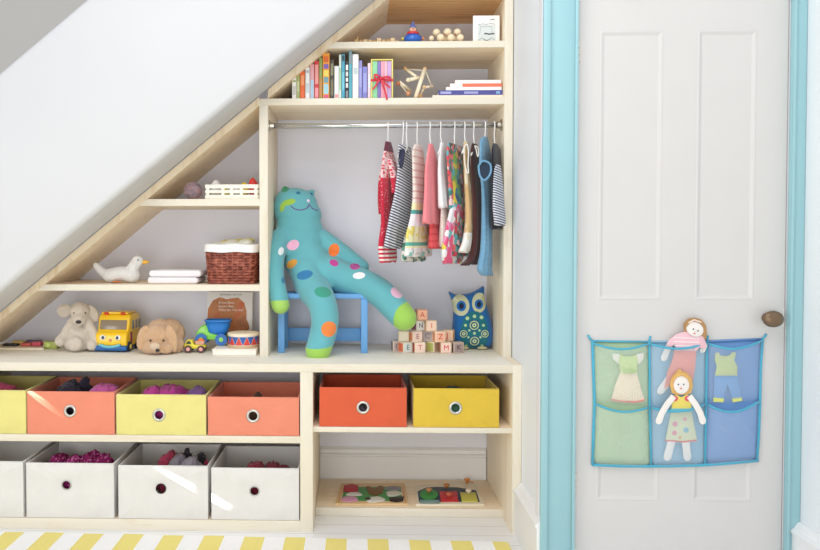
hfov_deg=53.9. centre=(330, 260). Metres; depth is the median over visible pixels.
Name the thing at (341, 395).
storage bin
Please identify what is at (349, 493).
puzzle
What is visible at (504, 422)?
shelf
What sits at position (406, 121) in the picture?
clothes hanger
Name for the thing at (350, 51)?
print
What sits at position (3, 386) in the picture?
crumpled cloth
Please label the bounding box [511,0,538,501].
wall
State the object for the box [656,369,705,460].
doll
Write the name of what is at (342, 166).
wall
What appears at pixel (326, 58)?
print
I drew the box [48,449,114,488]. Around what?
crumpled cloth
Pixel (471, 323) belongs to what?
cushion
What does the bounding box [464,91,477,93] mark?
print
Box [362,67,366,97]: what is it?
book
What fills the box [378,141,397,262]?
dress
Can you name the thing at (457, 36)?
toy
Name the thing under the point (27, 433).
shelf
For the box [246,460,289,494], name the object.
crumpled cloth
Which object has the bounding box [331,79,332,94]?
print
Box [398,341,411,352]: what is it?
block
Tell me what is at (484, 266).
dress
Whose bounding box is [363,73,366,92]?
print
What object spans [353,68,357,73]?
print
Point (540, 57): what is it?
door frame
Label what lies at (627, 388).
dress
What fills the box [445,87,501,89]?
book
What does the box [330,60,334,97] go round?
book
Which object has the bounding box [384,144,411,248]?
shirt
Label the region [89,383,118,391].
crumpled cloth
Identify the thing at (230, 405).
storage bin
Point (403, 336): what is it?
block
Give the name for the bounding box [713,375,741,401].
jeans
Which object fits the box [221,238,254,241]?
crumpled cloth
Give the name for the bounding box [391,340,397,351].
block
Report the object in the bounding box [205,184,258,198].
crate
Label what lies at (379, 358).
shelf top
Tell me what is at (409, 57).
shelf
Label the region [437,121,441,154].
clothes hanger
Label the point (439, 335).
block
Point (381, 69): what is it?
gift box
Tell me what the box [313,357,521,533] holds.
shelving unit
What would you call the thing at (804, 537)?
baseboard
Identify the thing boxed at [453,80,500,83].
book
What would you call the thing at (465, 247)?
dress
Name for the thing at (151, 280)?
folded towel
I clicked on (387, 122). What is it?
clothes hanger
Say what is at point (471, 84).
book
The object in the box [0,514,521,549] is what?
floor
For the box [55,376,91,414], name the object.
crumpled cloth
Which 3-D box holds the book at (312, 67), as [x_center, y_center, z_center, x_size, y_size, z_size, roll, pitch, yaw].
[-0.081,-0.787,3.580,0.018,0.154,0.151,0,2,2]
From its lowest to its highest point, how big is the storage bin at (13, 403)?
0.184 m
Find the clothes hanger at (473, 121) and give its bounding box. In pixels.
[471,121,474,155]
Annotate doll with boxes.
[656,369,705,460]
[657,317,706,394]
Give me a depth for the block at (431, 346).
3.63 m
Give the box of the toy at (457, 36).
[429,28,463,40]
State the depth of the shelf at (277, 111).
3.65 m
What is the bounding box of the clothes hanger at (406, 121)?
[405,121,411,159]
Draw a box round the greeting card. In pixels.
[473,15,499,40]
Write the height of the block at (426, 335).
0.048 m
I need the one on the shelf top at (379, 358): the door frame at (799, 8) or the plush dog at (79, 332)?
the plush dog at (79, 332)
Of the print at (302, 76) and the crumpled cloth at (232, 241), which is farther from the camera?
the crumpled cloth at (232, 241)
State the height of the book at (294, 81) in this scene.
0.098 m
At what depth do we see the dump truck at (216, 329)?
3.65 m
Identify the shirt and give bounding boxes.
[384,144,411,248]
[493,165,505,225]
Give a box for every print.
[301,75,303,84]
[306,83,308,92]
[311,80,313,97]
[315,65,317,83]
[320,78,321,96]
[324,56,328,61]
[324,70,328,75]
[324,77,328,82]
[324,84,328,93]
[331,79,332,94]
[339,68,340,89]
[342,72,343,89]
[349,50,351,63]
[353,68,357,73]
[359,68,361,87]
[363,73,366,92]
[450,84,462,86]
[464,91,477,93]
[478,25,495,40]
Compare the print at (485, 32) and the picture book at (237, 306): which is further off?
the picture book at (237, 306)
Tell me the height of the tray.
0.008 m
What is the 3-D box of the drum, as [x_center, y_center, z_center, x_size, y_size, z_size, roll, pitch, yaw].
[-0.395,0.354,3.611,0.142,0.066,0.142,0,2,2]
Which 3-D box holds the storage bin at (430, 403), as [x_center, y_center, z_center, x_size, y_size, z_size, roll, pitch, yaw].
[0.522,0.602,3.461,0.354,0.162,0.335,0,2,2]
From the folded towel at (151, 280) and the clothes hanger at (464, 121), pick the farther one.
the folded towel at (151, 280)
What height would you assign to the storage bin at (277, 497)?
0.218 m
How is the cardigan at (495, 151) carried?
hanging from the clothes hanger
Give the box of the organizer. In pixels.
[587,333,767,467]
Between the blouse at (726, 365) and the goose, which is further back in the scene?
the goose
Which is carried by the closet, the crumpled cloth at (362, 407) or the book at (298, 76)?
the book at (298, 76)
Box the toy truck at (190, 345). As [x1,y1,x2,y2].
[184,338,206,352]
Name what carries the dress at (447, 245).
hanging from the clothes hanger
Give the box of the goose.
[93,255,148,282]
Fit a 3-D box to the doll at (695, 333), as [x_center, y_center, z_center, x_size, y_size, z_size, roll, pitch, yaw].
[1.256,0.340,2.854,0.176,0.279,0.024,0,2,2]
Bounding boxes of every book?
[207,292,252,345]
[212,344,259,355]
[292,77,296,97]
[297,74,299,97]
[300,71,304,97]
[305,67,309,97]
[310,64,314,97]
[315,61,318,97]
[319,58,322,97]
[323,53,329,97]
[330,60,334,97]
[334,66,338,97]
[339,55,341,97]
[342,54,344,97]
[345,61,348,97]
[349,50,351,97]
[353,54,357,97]
[359,60,361,97]
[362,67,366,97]
[367,63,370,97]
[431,95,502,97]
[436,90,502,94]
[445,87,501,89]
[448,83,501,86]
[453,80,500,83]
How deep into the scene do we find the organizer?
2.88 m
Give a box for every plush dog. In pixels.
[54,302,98,350]
[136,318,184,353]
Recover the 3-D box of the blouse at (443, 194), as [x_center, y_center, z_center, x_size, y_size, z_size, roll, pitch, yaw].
[0.501,-0.374,3.515,0.049,0.289,0.124,1,2,27]
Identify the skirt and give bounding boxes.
[401,236,425,261]
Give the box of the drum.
[228,330,258,348]
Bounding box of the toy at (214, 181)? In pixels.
[210,180,220,194]
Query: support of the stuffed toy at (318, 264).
on the step stool
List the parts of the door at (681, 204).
panel moulding, panel moulding, panel moulding, panel moulding, knob, strike plate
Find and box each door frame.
[540,0,578,549]
[783,0,807,549]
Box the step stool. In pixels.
[278,291,367,352]
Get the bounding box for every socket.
[268,120,273,131]
[497,119,502,130]
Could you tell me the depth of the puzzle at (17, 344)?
3.77 m
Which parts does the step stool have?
leg, leg, seat, leg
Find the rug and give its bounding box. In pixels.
[0,532,510,549]
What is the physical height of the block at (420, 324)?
0.048 m
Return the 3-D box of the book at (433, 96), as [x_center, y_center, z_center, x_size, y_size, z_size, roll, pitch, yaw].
[0.599,-0.718,3.575,0.306,0.016,0.170,0,2,2]
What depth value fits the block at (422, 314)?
3.61 m
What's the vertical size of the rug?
0.008 m
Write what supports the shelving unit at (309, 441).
on the floor
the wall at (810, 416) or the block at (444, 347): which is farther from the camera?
the block at (444, 347)
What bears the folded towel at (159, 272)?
on the folded towel at (151, 280)
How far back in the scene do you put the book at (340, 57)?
3.50 m
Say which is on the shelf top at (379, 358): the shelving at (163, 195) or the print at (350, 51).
the shelving at (163, 195)
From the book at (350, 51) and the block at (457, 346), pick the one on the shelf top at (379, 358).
the block at (457, 346)
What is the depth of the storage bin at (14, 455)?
3.36 m
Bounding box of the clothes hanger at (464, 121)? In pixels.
[462,121,465,153]
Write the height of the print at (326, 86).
0.042 m
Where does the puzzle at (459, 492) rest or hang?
on the shelving unit at (503, 443)
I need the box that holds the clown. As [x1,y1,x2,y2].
[402,21,423,40]
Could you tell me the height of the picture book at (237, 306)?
0.258 m
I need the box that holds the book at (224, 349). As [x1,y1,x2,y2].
[212,344,259,355]
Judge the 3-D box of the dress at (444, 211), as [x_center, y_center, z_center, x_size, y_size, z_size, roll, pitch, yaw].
[0.510,-0.165,3.542,0.053,0.210,0.117,1,2,22]
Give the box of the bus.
[95,310,139,350]
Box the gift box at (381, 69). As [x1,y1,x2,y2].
[371,59,392,99]
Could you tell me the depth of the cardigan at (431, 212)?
3.47 m
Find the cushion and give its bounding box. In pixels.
[448,286,492,349]
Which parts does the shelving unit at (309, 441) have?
panel, panel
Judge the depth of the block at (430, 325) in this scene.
3.61 m
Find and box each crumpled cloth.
[0,382,22,389]
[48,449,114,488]
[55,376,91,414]
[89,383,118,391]
[142,383,188,418]
[157,450,209,491]
[168,453,203,465]
[183,448,205,463]
[186,385,207,394]
[210,239,254,243]
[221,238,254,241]
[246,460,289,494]
[249,391,262,419]
[359,404,366,410]
[445,385,459,411]
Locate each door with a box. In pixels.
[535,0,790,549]
[575,0,788,549]
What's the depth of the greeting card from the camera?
3.49 m
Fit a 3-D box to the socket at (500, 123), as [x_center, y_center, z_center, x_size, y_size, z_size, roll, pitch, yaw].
[0.738,-0.596,3.504,0.022,0.052,0.052,0,2,2]
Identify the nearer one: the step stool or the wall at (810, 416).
the wall at (810, 416)
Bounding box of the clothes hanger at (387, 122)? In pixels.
[387,122,388,141]
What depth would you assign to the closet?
3.52 m
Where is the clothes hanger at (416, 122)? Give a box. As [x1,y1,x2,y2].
[416,122,417,143]
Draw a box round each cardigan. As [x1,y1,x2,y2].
[422,144,440,224]
[491,143,501,229]
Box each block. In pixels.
[44,341,59,348]
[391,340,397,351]
[398,330,408,341]
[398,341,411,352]
[409,330,421,341]
[410,320,424,330]
[413,341,424,352]
[415,309,427,319]
[422,330,432,340]
[425,320,436,330]
[426,341,438,352]
[433,330,444,341]
[439,341,451,352]
[442,329,454,340]
[451,341,463,352]
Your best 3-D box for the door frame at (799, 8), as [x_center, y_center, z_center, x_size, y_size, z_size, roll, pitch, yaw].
[1.648,0.071,2.837,0.050,2.130,0.030,0,2,2]
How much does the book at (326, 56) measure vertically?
0.202 m
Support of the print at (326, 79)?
on the book at (326, 56)
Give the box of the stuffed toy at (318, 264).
[269,186,416,357]
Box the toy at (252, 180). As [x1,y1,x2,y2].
[249,178,257,194]
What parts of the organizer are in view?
panel, panel, panel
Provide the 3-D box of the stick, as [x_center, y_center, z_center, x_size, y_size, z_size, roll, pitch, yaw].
[0.372,-0.793,3.550,0.168,0.150,0.079,0,2,2]
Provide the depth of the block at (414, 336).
3.61 m
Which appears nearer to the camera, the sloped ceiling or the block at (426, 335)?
the sloped ceiling
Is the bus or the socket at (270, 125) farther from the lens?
the bus
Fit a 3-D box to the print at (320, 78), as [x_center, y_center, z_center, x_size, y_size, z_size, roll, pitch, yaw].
[-0.045,-0.758,3.505,0.010,0.082,0.001,0,2,2]
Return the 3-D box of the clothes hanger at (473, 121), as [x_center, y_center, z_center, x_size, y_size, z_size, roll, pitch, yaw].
[0.626,-0.535,3.511,0.017,0.156,0.105,1,2,25]
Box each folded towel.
[148,276,205,283]
[149,269,206,276]
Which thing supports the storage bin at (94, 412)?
in the shelving unit at (309, 441)
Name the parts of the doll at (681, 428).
arm, leg, leg, arm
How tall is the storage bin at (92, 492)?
0.232 m
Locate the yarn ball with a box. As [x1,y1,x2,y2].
[184,182,201,198]
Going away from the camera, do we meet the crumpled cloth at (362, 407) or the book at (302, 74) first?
the crumpled cloth at (362, 407)
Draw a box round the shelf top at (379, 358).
[0,342,512,372]
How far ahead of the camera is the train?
3.50 m
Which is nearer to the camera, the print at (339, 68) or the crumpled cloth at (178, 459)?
the crumpled cloth at (178, 459)
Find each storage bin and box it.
[0,375,57,433]
[0,441,54,516]
[26,441,136,517]
[27,377,137,434]
[116,379,220,434]
[118,443,221,518]
[208,382,299,435]
[211,446,299,519]
[319,374,406,426]
[408,375,498,427]
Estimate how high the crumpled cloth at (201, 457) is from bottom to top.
0.259 m
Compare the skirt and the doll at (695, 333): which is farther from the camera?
the skirt
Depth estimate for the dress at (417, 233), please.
3.47 m
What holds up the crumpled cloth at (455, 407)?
in the storage bin at (430, 403)
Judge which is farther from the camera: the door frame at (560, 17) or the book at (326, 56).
the book at (326, 56)
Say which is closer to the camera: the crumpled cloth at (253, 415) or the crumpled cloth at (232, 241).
the crumpled cloth at (253, 415)
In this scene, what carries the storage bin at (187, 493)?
in the shelving unit at (309, 441)
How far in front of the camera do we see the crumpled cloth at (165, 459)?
3.46 m
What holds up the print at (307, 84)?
attached to the book at (307, 70)
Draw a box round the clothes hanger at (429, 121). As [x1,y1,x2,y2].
[426,121,430,155]
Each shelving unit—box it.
[0,371,319,531]
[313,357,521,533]
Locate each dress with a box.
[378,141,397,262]
[404,144,431,256]
[427,224,441,248]
[439,208,448,246]
[441,150,463,263]
[446,142,468,256]
[458,142,471,252]
[460,143,481,265]
[477,136,492,275]
[611,353,644,402]
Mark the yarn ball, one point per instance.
(192, 190)
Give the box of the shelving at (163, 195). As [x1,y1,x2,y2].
[0,97,259,342]
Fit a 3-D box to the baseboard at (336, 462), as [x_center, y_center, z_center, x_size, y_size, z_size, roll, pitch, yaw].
[0.354,1.013,3.937,0.814,0.189,0.024,0,2,2]
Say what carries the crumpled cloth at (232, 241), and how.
in the wicker basket
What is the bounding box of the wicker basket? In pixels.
[204,244,259,283]
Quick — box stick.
[396,67,432,97]
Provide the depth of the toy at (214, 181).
3.59 m
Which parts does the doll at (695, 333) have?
leg, arm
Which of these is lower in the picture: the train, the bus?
the bus
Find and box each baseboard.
[320,446,486,479]
[513,483,539,549]
[790,522,819,549]
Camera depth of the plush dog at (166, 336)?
3.56 m
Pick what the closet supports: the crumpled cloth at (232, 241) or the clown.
the clown
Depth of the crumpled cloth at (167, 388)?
3.40 m
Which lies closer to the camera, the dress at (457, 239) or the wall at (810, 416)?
the wall at (810, 416)
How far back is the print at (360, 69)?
3.50 m
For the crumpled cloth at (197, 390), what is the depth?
3.40 m
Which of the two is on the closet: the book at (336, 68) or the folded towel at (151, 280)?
the book at (336, 68)
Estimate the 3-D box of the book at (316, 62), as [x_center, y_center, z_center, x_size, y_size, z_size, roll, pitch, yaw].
[-0.060,-0.794,3.579,0.019,0.168,0.151,0,2,2]
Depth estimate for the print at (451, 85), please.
3.49 m
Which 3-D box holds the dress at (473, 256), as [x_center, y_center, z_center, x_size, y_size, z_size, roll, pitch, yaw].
[0.637,-0.249,3.531,0.076,0.534,0.304,1,2,25]
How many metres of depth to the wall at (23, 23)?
4.78 m
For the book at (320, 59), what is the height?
0.182 m
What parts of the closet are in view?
panel, slanted panel, clothe rod, panel, panel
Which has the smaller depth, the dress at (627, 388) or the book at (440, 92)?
the dress at (627, 388)
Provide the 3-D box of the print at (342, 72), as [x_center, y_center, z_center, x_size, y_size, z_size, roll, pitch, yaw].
[0.053,-0.787,3.501,0.010,0.078,0.001,0,2,2]
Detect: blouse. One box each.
[438,143,448,208]
[715,352,736,375]
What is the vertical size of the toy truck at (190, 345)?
0.063 m
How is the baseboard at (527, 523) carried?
attached to the wall at (525, 12)
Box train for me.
[354,36,397,41]
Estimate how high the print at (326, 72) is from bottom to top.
0.026 m
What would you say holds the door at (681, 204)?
attached to the door frame at (540, 57)
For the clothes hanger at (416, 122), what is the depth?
3.52 m
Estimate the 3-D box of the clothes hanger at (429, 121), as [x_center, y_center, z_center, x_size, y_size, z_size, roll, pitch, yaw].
[0.435,-0.535,3.516,0.016,0.155,0.105,1,2,24]
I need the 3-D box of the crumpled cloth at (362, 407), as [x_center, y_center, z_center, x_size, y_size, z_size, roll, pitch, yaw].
[0.128,0.626,3.400,0.158,0.102,0.154,0,2,2]
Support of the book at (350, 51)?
on the closet
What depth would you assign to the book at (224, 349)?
3.53 m
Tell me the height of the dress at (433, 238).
0.150 m
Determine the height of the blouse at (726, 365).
0.084 m
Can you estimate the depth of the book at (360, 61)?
3.50 m
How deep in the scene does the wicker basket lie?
3.55 m
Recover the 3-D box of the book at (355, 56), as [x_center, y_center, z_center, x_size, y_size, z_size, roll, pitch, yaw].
[0.110,-0.808,3.573,0.026,0.196,0.151,0,2,2]
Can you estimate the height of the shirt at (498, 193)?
0.258 m
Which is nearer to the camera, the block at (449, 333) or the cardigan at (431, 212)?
the cardigan at (431, 212)
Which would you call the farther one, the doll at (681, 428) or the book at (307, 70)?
the book at (307, 70)
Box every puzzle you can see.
[0,340,43,349]
[335,483,407,504]
[416,480,483,505]
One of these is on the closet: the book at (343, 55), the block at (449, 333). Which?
the book at (343, 55)
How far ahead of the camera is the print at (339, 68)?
3.50 m
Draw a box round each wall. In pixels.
[0,0,86,72]
[0,0,487,450]
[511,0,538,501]
[800,0,819,533]
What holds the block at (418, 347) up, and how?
on the shelf top at (379, 358)
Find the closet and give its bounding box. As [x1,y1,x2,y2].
[259,0,512,356]
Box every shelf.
[27,433,299,435]
[268,104,503,119]
[313,397,510,427]
[328,47,503,69]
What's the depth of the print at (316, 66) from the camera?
3.50 m
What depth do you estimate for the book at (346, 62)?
3.50 m
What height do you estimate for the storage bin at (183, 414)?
0.169 m
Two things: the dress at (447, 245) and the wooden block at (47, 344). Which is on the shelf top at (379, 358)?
the wooden block at (47, 344)
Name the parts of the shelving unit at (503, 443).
panel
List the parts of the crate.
post, post, post, post, post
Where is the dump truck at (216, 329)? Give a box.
[195,318,231,345]
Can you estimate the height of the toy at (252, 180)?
0.094 m
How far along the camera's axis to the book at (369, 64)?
3.50 m
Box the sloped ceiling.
[0,0,372,310]
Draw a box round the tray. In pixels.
[0,344,43,349]
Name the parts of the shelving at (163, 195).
shelf, shelf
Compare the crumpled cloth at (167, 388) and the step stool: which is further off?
the step stool
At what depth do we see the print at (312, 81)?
3.51 m

